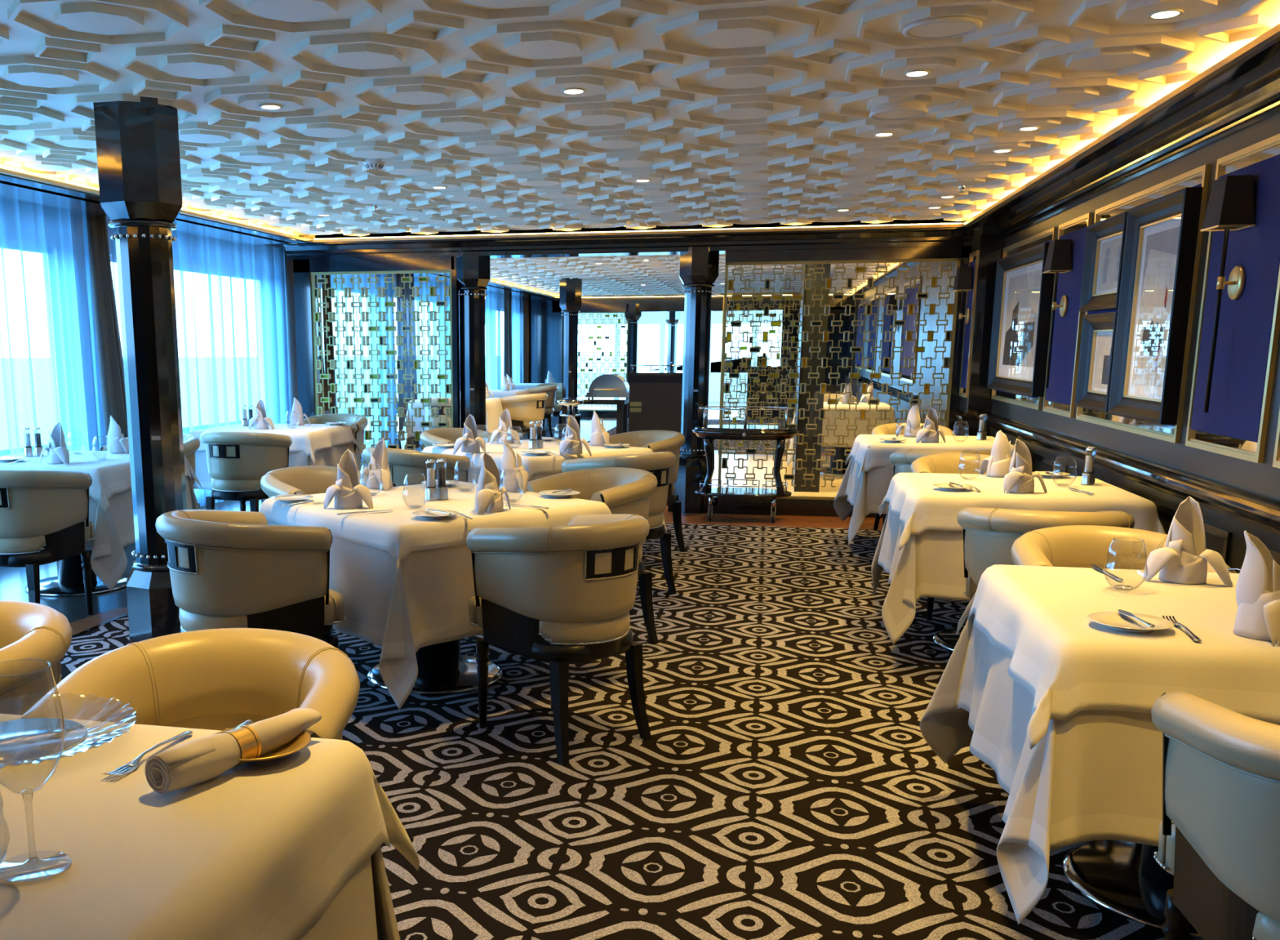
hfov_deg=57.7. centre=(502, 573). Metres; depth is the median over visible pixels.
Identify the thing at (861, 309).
wall panel
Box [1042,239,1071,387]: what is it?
wall sconce
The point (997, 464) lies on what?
folded napkin
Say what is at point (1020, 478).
folded napkin
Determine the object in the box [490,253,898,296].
ceiling
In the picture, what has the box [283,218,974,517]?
wall
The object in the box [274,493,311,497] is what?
butter knife
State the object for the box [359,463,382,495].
glass
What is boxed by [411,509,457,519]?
plate
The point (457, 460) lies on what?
glass
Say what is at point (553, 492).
butter knife
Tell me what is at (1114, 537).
glass
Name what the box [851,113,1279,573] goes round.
wall
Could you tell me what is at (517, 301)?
sheer curtain
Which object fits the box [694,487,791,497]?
shelf
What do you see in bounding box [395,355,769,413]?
floor
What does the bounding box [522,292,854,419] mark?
wall
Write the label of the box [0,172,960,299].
trim
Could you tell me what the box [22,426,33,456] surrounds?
salt mill
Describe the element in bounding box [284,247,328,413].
drape
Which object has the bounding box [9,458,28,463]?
fork
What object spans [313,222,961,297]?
light strip
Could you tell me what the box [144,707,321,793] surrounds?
rolled napkin
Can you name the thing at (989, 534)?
dining chair
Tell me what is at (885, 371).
wall panel
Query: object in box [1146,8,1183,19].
recessed light
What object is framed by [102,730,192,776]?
fork
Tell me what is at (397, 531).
tablecloth
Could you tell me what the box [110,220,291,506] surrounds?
sheer curtain
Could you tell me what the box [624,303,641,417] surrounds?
column
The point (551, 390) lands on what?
dining chair
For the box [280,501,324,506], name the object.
fork
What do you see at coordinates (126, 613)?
trim
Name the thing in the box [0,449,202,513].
tablecloth
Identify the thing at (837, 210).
recessed light
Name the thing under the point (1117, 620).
plate
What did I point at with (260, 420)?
folded napkin
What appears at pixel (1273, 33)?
trim
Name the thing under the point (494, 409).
tablecloth
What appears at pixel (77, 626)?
trim
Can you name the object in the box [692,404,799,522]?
trolley
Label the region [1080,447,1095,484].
salt mill
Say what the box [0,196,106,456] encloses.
sheer curtain
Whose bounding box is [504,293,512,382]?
drape
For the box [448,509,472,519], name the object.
fork
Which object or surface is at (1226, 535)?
baseboard
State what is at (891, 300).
wall sconce
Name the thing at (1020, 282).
artwork
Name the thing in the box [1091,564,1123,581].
knife
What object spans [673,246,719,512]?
column
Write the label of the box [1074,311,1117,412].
framed picture
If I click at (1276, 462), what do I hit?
wall panel
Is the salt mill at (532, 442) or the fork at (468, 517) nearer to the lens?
the fork at (468, 517)
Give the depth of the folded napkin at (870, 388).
12.83 m
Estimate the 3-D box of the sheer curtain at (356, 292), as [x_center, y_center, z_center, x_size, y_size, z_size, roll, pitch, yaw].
[-1.700,-2.531,13.862,0.116,2.330,2.486,2,11,13]
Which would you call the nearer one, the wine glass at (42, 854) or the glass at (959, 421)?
the wine glass at (42, 854)
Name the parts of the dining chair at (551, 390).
rolled rail, seat frame, leg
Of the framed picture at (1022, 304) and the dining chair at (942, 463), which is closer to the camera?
the dining chair at (942, 463)
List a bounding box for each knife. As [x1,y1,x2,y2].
[66,460,100,465]
[231,719,253,729]
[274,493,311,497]
[337,509,393,515]
[425,508,451,514]
[470,452,493,453]
[503,502,549,509]
[551,488,570,493]
[948,481,963,487]
[1068,487,1093,494]
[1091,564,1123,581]
[1118,608,1155,627]
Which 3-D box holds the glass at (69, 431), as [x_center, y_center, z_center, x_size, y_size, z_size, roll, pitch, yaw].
[-2.581,-0.792,6.949,0.104,0.133,0.104,2,11,13]
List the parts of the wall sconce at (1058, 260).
rod, arm, shade trim, lamp shade, plate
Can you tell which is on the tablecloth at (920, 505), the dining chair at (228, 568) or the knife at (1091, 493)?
the knife at (1091, 493)
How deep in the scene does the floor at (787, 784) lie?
3.82 m
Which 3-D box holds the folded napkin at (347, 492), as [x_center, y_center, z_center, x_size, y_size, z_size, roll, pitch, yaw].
[-0.617,-0.373,4.604,0.198,0.241,0.124,-1,11,-2]
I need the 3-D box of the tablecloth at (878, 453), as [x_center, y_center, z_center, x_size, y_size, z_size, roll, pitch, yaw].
[2.932,-0.793,7.843,1.080,0.236,1.073,2,11,13]
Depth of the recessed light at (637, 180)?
6.61 m
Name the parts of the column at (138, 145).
ring moulding, ring moulding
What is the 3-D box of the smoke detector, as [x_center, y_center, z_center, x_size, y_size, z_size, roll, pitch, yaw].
[-0.669,-2.136,5.985,0.116,0.054,0.116,2,11,13]
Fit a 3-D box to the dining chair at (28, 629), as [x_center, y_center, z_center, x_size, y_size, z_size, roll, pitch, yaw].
[-1.244,0.516,2.504,0.583,0.822,0.647,7,13,32]
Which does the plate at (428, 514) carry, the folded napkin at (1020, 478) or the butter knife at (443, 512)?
the butter knife at (443, 512)
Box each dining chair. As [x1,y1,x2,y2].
[0,469,95,613]
[0,600,72,715]
[21,627,359,739]
[99,433,199,508]
[155,509,346,648]
[200,431,292,511]
[260,465,396,640]
[303,413,368,471]
[362,446,470,486]
[419,427,497,447]
[422,398,451,429]
[466,513,651,765]
[499,392,547,439]
[520,384,558,439]
[527,466,658,644]
[536,382,562,429]
[560,451,676,594]
[608,430,685,551]
[823,393,857,401]
[871,422,955,529]
[888,448,991,475]
[910,453,990,620]
[956,506,1134,600]
[1010,524,1236,573]
[1151,690,1279,939]
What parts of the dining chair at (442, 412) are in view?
rolled rail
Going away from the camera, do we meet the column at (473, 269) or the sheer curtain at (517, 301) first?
the column at (473, 269)
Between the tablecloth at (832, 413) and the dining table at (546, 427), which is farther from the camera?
the dining table at (546, 427)
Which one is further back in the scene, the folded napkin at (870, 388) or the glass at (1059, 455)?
the folded napkin at (870, 388)
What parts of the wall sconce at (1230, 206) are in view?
rod, arm, shade trim, lamp shade, plate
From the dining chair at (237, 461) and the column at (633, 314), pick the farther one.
the column at (633, 314)
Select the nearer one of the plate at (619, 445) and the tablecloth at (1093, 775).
the tablecloth at (1093, 775)
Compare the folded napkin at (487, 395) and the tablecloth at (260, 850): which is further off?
the folded napkin at (487, 395)
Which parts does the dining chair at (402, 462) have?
rolled rail, arm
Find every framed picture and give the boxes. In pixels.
[986,242,1053,396]
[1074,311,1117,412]
[1079,211,1127,311]
[1107,186,1203,424]
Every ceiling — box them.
[0,0,1279,235]
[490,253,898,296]
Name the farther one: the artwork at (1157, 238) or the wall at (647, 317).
the wall at (647, 317)
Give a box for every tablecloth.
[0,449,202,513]
[0,713,419,939]
[84,475,199,590]
[187,422,359,464]
[192,442,359,489]
[258,480,611,573]
[266,520,630,709]
[296,845,399,939]
[400,396,514,448]
[422,439,653,479]
[467,467,666,532]
[488,389,530,438]
[514,382,578,410]
[785,401,895,465]
[833,457,893,544]
[844,434,1014,480]
[871,507,969,644]
[878,472,1165,549]
[920,613,1279,924]
[956,564,1279,748]
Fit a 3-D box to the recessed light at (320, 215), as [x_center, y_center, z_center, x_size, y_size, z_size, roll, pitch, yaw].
[-1.295,-2.595,8.323,0.092,0.009,0.092,2,11,13]
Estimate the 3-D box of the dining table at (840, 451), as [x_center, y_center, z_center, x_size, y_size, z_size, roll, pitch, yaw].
[3.787,-1.507,12.832,0.920,0.752,0.920,2,11,13]
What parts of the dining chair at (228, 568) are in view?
rolled rail, seat frame, nailhead trim, arm, leg, seat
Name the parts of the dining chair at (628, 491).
rolled rail, arm, seat frame, leg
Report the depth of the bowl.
1.40 m
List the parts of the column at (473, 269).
ring moulding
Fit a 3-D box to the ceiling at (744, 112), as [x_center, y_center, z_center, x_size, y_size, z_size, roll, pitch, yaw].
[-0.307,-1.785,4.052,5.760,0.055,11.490,2,11,13]
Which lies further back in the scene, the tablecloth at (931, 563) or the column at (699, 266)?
the column at (699, 266)
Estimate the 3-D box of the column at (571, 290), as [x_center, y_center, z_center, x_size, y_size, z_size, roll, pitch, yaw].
[0.987,-3.111,16.826,0.318,2.362,0.318,0,11,3]
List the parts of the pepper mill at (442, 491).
crown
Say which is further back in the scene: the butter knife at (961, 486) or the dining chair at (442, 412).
the dining chair at (442, 412)
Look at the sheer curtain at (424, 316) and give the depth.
16.65 m
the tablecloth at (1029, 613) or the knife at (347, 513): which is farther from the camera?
the knife at (347, 513)
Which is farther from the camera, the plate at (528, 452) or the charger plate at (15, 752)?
the plate at (528, 452)
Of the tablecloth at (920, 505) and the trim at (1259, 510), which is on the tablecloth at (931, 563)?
the tablecloth at (920, 505)
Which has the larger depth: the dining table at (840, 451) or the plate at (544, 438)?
the dining table at (840, 451)
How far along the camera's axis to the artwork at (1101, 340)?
5.82 m
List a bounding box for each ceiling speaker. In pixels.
[868,102,928,120]
[902,16,982,39]
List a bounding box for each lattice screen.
[311,270,453,467]
[561,311,627,410]
[717,257,959,499]
[718,292,799,453]
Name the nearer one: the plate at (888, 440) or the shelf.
the plate at (888, 440)
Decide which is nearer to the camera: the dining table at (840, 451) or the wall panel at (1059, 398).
the wall panel at (1059, 398)
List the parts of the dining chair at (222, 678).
arm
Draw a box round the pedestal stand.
[556,399,583,428]
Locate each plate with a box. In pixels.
[0,456,24,462]
[0,697,136,768]
[214,727,311,761]
[271,493,313,502]
[325,422,346,425]
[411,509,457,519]
[421,480,459,486]
[432,443,454,448]
[521,450,551,455]
[539,489,579,497]
[541,436,556,440]
[602,443,630,447]
[879,438,906,442]
[932,483,973,490]
[1031,471,1071,477]
[1087,611,1174,632]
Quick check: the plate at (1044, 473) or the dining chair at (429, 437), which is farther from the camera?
the dining chair at (429, 437)
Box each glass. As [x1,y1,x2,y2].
[0,657,71,881]
[0,790,10,862]
[66,431,85,453]
[92,435,111,459]
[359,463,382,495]
[402,473,428,507]
[453,460,476,490]
[499,468,524,502]
[952,421,968,441]
[957,450,981,479]
[1051,455,1076,486]
[1103,537,1147,590]
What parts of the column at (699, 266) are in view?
ring moulding, ring moulding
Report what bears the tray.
on the trolley
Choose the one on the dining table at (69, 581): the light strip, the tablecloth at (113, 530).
the tablecloth at (113, 530)
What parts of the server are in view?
lid handle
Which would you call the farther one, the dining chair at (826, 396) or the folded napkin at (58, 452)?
the dining chair at (826, 396)
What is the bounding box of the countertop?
[626,370,682,375]
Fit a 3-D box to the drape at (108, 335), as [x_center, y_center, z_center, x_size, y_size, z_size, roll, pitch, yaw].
[-2.849,-1.480,8.566,0.070,2.331,0.577,2,11,13]
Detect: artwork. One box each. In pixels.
[998,262,1042,379]
[1091,330,1112,392]
[1096,234,1122,293]
[1127,217,1181,399]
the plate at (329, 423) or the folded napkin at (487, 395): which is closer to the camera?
the plate at (329, 423)
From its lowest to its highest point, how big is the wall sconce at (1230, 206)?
0.830 m
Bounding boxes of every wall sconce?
[888,295,897,356]
[952,266,972,377]
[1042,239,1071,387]
[1200,174,1255,412]
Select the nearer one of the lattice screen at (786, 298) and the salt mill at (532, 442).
the salt mill at (532, 442)
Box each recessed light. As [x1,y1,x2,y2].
[258,103,282,110]
[317,213,330,216]
[431,186,447,189]
[561,87,586,94]
[635,178,650,182]
[836,208,849,211]
[873,131,894,137]
[903,69,930,77]
[927,206,941,208]
[939,195,955,198]
[991,148,1012,152]
[1017,125,1039,131]
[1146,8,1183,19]
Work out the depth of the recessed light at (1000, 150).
5.62 m
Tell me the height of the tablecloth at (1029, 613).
0.236 m
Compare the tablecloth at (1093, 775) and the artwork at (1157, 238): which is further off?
the artwork at (1157, 238)
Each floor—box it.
[0,401,1198,939]
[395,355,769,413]
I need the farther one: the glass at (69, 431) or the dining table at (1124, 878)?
the glass at (69, 431)
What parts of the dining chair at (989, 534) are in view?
arm, seat, seat frame, rolled rail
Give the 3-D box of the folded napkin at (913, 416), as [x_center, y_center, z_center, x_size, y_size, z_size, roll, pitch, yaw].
[2.876,-1.067,8.060,0.198,0.241,0.124,0,11,3]
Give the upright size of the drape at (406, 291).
2.330 m
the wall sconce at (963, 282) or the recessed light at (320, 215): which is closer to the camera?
the recessed light at (320, 215)
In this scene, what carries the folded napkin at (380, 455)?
on the tablecloth at (397, 531)
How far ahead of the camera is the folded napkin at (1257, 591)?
2.51 m
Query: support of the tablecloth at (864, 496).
on the dining table
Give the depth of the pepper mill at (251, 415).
9.34 m
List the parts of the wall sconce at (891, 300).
rod, lamp shade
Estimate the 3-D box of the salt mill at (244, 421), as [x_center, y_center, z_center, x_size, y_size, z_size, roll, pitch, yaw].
[-2.102,-1.288,9.353,0.045,0.170,0.045,-7,13,-31]
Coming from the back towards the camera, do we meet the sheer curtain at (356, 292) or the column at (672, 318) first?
the column at (672, 318)
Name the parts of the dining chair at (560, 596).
arm, seat, leg, nailhead trim, leg, seat frame, rolled rail, leg, leg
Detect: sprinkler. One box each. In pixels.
[372,204,377,212]
[958,186,964,192]
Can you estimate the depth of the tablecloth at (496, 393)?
16.36 m
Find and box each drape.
[85,213,128,443]
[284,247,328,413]
[321,275,337,413]
[395,273,419,448]
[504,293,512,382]
[523,297,528,382]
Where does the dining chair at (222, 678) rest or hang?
on the floor at (787, 784)
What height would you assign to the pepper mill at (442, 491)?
0.170 m
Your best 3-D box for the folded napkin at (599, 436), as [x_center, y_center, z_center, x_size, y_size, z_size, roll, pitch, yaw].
[0.623,-0.938,7.438,0.120,0.242,0.212,-2,11,-7]
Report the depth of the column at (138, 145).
4.71 m
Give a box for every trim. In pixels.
[0,23,1279,298]
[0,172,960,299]
[0,173,559,299]
[69,607,128,635]
[71,612,128,637]
[792,264,806,491]
[851,36,1279,296]
[852,375,1279,535]
[965,234,1005,435]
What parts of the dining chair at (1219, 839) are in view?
arm, seat, leg, nailhead trim, rolled rail, seat frame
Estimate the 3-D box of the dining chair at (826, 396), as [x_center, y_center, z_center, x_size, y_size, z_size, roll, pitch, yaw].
[3.941,-1.734,13.796,0.583,0.822,0.647,2,11,13]
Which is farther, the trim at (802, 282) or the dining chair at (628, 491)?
the trim at (802, 282)
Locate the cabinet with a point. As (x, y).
(655, 396)
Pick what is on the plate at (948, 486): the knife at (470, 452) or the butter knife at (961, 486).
the butter knife at (961, 486)
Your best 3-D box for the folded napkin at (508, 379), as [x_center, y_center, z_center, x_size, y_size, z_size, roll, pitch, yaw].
[0.109,-2.847,17.088,0.124,0.241,0.198,-4,12,-17]
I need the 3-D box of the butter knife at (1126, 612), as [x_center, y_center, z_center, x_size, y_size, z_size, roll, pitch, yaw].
[1.439,0.101,2.611,0.022,0.007,0.167,1,11,5]
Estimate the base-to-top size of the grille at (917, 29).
0.002 m
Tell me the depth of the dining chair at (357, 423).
9.91 m
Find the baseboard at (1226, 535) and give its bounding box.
[993,435,1279,564]
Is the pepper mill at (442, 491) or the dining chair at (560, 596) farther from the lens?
the pepper mill at (442, 491)
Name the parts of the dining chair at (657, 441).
rolled rail, seat frame, leg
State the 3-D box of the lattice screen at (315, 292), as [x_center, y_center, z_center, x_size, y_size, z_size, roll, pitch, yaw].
[-1.065,-1.714,10.261,1.300,1.909,0.060,2,11,13]
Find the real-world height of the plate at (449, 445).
0.018 m
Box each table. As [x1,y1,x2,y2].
[25,550,127,595]
[366,639,502,694]
[542,417,556,430]
[560,396,629,439]
[820,446,851,475]
[932,626,964,651]
[1061,644,1204,939]
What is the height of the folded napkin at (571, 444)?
0.241 m
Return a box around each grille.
[909,22,974,37]
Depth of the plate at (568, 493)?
4.94 m
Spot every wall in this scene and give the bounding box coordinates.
[106,217,503,308]
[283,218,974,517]
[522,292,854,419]
[577,310,782,401]
[795,263,831,492]
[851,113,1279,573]
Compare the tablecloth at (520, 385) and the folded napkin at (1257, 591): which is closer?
the folded napkin at (1257, 591)
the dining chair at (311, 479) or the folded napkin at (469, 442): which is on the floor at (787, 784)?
the dining chair at (311, 479)
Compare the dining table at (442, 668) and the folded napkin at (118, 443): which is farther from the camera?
the folded napkin at (118, 443)
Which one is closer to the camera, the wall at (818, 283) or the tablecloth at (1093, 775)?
the tablecloth at (1093, 775)
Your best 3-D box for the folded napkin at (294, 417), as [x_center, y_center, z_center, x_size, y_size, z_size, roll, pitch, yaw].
[-1.684,-1.327,9.439,0.198,0.241,0.121,7,13,32]
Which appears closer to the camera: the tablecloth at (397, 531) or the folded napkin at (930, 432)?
the tablecloth at (397, 531)
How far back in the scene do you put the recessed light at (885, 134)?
5.18 m
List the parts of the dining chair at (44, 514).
leg, seat frame, rolled rail, nailhead trim, leg, arm, seat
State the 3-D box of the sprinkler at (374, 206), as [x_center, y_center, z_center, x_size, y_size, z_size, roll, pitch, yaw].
[-0.872,-2.500,7.843,0.072,0.058,0.072,2,11,13]
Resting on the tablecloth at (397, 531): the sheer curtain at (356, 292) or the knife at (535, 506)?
the knife at (535, 506)
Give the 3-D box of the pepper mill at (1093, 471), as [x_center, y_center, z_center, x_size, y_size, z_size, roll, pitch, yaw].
[2.726,-0.504,5.330,0.045,0.170,0.045,-7,13,-31]
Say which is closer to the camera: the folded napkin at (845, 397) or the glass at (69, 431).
the glass at (69, 431)
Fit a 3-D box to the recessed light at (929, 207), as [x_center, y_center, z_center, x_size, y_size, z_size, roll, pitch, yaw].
[2.997,-2.537,7.972,0.092,0.009,0.092,2,11,13]
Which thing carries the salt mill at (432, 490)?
on the tablecloth at (397, 531)
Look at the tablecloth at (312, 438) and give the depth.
8.91 m
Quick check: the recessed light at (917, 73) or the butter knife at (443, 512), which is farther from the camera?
the butter knife at (443, 512)
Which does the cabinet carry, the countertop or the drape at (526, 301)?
the countertop
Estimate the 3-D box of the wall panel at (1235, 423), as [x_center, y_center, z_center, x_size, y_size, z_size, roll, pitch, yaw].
[2.673,-0.983,4.171,0.016,1.095,0.720,2,11,13]
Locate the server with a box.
[586,373,629,399]
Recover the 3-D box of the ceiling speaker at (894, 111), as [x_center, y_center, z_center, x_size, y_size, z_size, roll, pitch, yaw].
[1.589,-1.856,4.614,0.224,0.034,0.224,2,11,13]
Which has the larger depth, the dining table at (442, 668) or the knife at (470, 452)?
the knife at (470, 452)
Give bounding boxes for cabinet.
[626,364,682,432]
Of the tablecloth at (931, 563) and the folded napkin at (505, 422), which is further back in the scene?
the folded napkin at (505, 422)
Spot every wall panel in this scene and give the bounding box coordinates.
[854,301,866,369]
[866,295,879,373]
[880,287,897,377]
[897,275,921,383]
[959,249,979,397]
[991,226,1057,409]
[1042,212,1092,417]
[1075,164,1210,443]
[1185,133,1279,462]
[1272,408,1279,468]
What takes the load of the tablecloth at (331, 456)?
on the dining table
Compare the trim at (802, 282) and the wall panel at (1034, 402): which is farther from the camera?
the trim at (802, 282)
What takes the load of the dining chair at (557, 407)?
on the floor at (787, 784)
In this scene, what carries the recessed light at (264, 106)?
in the ceiling at (744, 112)
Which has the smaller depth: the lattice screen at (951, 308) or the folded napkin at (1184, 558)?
the folded napkin at (1184, 558)
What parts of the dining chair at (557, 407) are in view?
leg, rolled rail, seat frame, seat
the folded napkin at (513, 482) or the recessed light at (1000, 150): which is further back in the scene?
the recessed light at (1000, 150)
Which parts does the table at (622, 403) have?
leg, leg, leg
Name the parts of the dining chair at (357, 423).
rolled rail, arm, seat frame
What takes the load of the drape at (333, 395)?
hanging from the ceiling
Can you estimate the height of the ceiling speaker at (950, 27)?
0.014 m
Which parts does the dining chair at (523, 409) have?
rolled rail, seat frame, leg, leg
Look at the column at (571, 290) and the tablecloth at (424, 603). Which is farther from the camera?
the column at (571, 290)
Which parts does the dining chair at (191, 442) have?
rolled rail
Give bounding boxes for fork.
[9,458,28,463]
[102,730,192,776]
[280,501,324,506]
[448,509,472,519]
[1161,615,1202,641]
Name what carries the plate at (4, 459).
on the tablecloth at (110, 476)
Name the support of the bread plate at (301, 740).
on the tablecloth at (260, 850)
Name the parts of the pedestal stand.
silver dish, post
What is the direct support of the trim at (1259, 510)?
attached to the wall at (1263, 478)
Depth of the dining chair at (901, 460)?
6.58 m
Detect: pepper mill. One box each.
[33,426,44,456]
[248,404,253,426]
[435,457,448,499]
[535,420,542,448]
[980,413,986,439]
[1087,445,1097,483]
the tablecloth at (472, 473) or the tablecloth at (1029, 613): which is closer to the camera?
the tablecloth at (1029, 613)
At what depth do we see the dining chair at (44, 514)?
5.68 m
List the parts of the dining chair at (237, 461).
leg, nailhead trim, seat frame, leg, rolled rail, leg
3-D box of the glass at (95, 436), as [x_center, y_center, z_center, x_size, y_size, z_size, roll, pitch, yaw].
[-2.291,-0.716,6.562,0.104,0.133,0.104,2,11,13]
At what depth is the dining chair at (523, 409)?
14.32 m
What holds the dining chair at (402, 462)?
on the floor at (787, 784)
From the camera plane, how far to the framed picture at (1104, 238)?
5.79 m
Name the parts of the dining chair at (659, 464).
rolled rail, seat frame, leg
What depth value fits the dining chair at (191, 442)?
7.60 m
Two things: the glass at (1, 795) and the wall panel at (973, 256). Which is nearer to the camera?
the glass at (1, 795)
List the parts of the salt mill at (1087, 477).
crown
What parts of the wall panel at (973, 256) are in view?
blue panel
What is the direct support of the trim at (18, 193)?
attached to the wall at (948, 242)
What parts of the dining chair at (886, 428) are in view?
leg, leg, rolled rail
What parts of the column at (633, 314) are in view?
ring moulding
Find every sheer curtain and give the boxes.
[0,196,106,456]
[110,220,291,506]
[320,273,397,460]
[413,276,450,444]
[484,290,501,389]
[503,293,523,383]
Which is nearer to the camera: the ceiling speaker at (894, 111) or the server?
the ceiling speaker at (894, 111)
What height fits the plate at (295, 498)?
0.018 m
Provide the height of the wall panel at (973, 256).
1.095 m
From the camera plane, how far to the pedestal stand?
11.58 m
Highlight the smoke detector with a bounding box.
[363,158,385,169]
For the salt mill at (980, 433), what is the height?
0.170 m
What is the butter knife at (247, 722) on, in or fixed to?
on the bread plate at (301, 740)
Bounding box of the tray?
[692,424,799,439]
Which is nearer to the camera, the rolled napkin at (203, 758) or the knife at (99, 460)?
the rolled napkin at (203, 758)
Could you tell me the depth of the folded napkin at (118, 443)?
6.95 m
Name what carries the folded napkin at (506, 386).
on the tablecloth at (496, 393)
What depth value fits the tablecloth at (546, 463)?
7.01 m
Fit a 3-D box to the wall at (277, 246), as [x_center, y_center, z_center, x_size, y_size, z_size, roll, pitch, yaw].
[-2.530,-2.076,11.367,0.120,2.530,24.400,2,11,13]
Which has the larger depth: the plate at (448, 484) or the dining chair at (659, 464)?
the dining chair at (659, 464)
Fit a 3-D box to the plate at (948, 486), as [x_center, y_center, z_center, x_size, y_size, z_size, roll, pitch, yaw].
[2.008,-0.384,5.124,0.176,0.018,0.176,0,11,3]
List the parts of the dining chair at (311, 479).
rolled rail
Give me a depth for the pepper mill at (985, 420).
7.83 m
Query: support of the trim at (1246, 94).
attached to the wall at (1263, 478)
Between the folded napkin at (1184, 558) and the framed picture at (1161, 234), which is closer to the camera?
the folded napkin at (1184, 558)
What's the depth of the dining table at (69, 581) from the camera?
6.73 m
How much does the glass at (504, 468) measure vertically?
0.133 m
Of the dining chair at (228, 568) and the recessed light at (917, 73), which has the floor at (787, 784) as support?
the dining chair at (228, 568)
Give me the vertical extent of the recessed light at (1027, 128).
0.009 m
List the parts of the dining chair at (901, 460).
rolled rail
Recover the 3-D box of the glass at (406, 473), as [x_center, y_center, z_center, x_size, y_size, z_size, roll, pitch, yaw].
[-0.349,-0.330,4.586,0.104,0.133,0.104,2,11,13]
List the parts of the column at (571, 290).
ring moulding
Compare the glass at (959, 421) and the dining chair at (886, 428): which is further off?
the dining chair at (886, 428)
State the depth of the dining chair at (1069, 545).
3.68 m
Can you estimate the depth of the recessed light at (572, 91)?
4.28 m
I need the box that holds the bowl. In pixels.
[0,662,65,794]
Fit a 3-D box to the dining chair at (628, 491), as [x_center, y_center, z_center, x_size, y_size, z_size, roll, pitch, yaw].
[0.413,-0.068,5.432,0.647,0.822,0.583,-9,14,-38]
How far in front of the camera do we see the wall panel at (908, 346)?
12.59 m
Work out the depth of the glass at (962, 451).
5.51 m
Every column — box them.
[93,96,186,643]
[456,251,490,431]
[558,277,582,439]
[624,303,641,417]
[665,311,679,370]
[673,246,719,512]
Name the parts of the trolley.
cabriole leg, shelf rail, shelf rail, cabriole leg, shelf rail, shelf rail, gallery rail, shelf rail, shelf rail, cabriole leg, cabriole leg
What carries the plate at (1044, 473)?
on the tablecloth at (920, 505)
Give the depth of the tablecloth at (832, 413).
12.30 m
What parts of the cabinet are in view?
brass plate, rail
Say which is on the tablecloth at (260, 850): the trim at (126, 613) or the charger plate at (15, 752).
the charger plate at (15, 752)
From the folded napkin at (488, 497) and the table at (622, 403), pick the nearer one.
the folded napkin at (488, 497)
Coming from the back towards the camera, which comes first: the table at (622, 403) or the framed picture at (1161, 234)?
the table at (622, 403)
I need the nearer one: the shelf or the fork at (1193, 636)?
the fork at (1193, 636)
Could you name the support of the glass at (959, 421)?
on the tablecloth at (878, 453)
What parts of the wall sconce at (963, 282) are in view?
rod, shade trim, arm, lamp shade, plate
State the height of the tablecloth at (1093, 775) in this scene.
0.649 m
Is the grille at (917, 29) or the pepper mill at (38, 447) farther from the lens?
the pepper mill at (38, 447)
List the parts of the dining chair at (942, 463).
leg, rolled rail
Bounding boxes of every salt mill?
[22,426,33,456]
[241,404,248,426]
[424,458,437,500]
[528,421,537,448]
[976,413,986,439]
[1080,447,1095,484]
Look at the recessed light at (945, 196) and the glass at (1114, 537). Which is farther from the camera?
the recessed light at (945, 196)
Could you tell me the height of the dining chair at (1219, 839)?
0.822 m
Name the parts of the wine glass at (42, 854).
stem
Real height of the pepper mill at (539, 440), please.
0.170 m
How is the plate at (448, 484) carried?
on the tablecloth at (397, 531)
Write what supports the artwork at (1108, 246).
attached to the framed picture at (1104, 238)
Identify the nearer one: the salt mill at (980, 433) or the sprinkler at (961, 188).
the sprinkler at (961, 188)
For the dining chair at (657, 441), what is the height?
0.822 m
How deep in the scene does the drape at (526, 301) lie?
22.59 m
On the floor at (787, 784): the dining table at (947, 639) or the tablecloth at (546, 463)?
the dining table at (947, 639)
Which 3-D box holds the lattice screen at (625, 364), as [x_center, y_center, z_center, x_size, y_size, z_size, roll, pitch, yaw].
[1.814,-4.163,22.595,1.300,1.909,0.060,2,11,13]
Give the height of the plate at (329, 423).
0.018 m
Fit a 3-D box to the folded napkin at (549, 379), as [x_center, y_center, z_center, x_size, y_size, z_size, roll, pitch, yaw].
[0.786,-3.298,19.352,0.212,0.242,0.120,7,13,32]
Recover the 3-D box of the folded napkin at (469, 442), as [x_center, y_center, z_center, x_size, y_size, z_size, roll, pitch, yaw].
[-0.206,-0.848,6.995,0.199,0.243,0.118,-1,11,-6]
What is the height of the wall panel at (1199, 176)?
1.095 m
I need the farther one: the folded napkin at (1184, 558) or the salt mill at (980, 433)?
the salt mill at (980, 433)
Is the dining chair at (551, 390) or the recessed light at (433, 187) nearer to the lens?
the recessed light at (433, 187)
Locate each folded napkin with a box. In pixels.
[39,421,69,464]
[106,414,129,453]
[248,399,274,429]
[289,396,311,425]
[324,448,373,508]
[359,436,391,490]
[453,413,485,454]
[475,451,511,515]
[485,381,493,398]
[489,408,520,444]
[501,439,528,493]
[502,374,511,391]
[506,373,515,389]
[545,370,555,382]
[559,414,591,456]
[590,409,609,446]
[838,382,854,404]
[859,382,873,403]
[895,404,924,436]
[915,407,945,442]
[978,429,1012,477]
[1003,438,1047,493]
[1142,495,1232,586]
[1233,530,1279,646]
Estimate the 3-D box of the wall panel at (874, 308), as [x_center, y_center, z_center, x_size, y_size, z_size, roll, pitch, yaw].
[5.564,-3.588,17.286,0.016,1.095,1.500,2,11,13]
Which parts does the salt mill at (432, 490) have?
crown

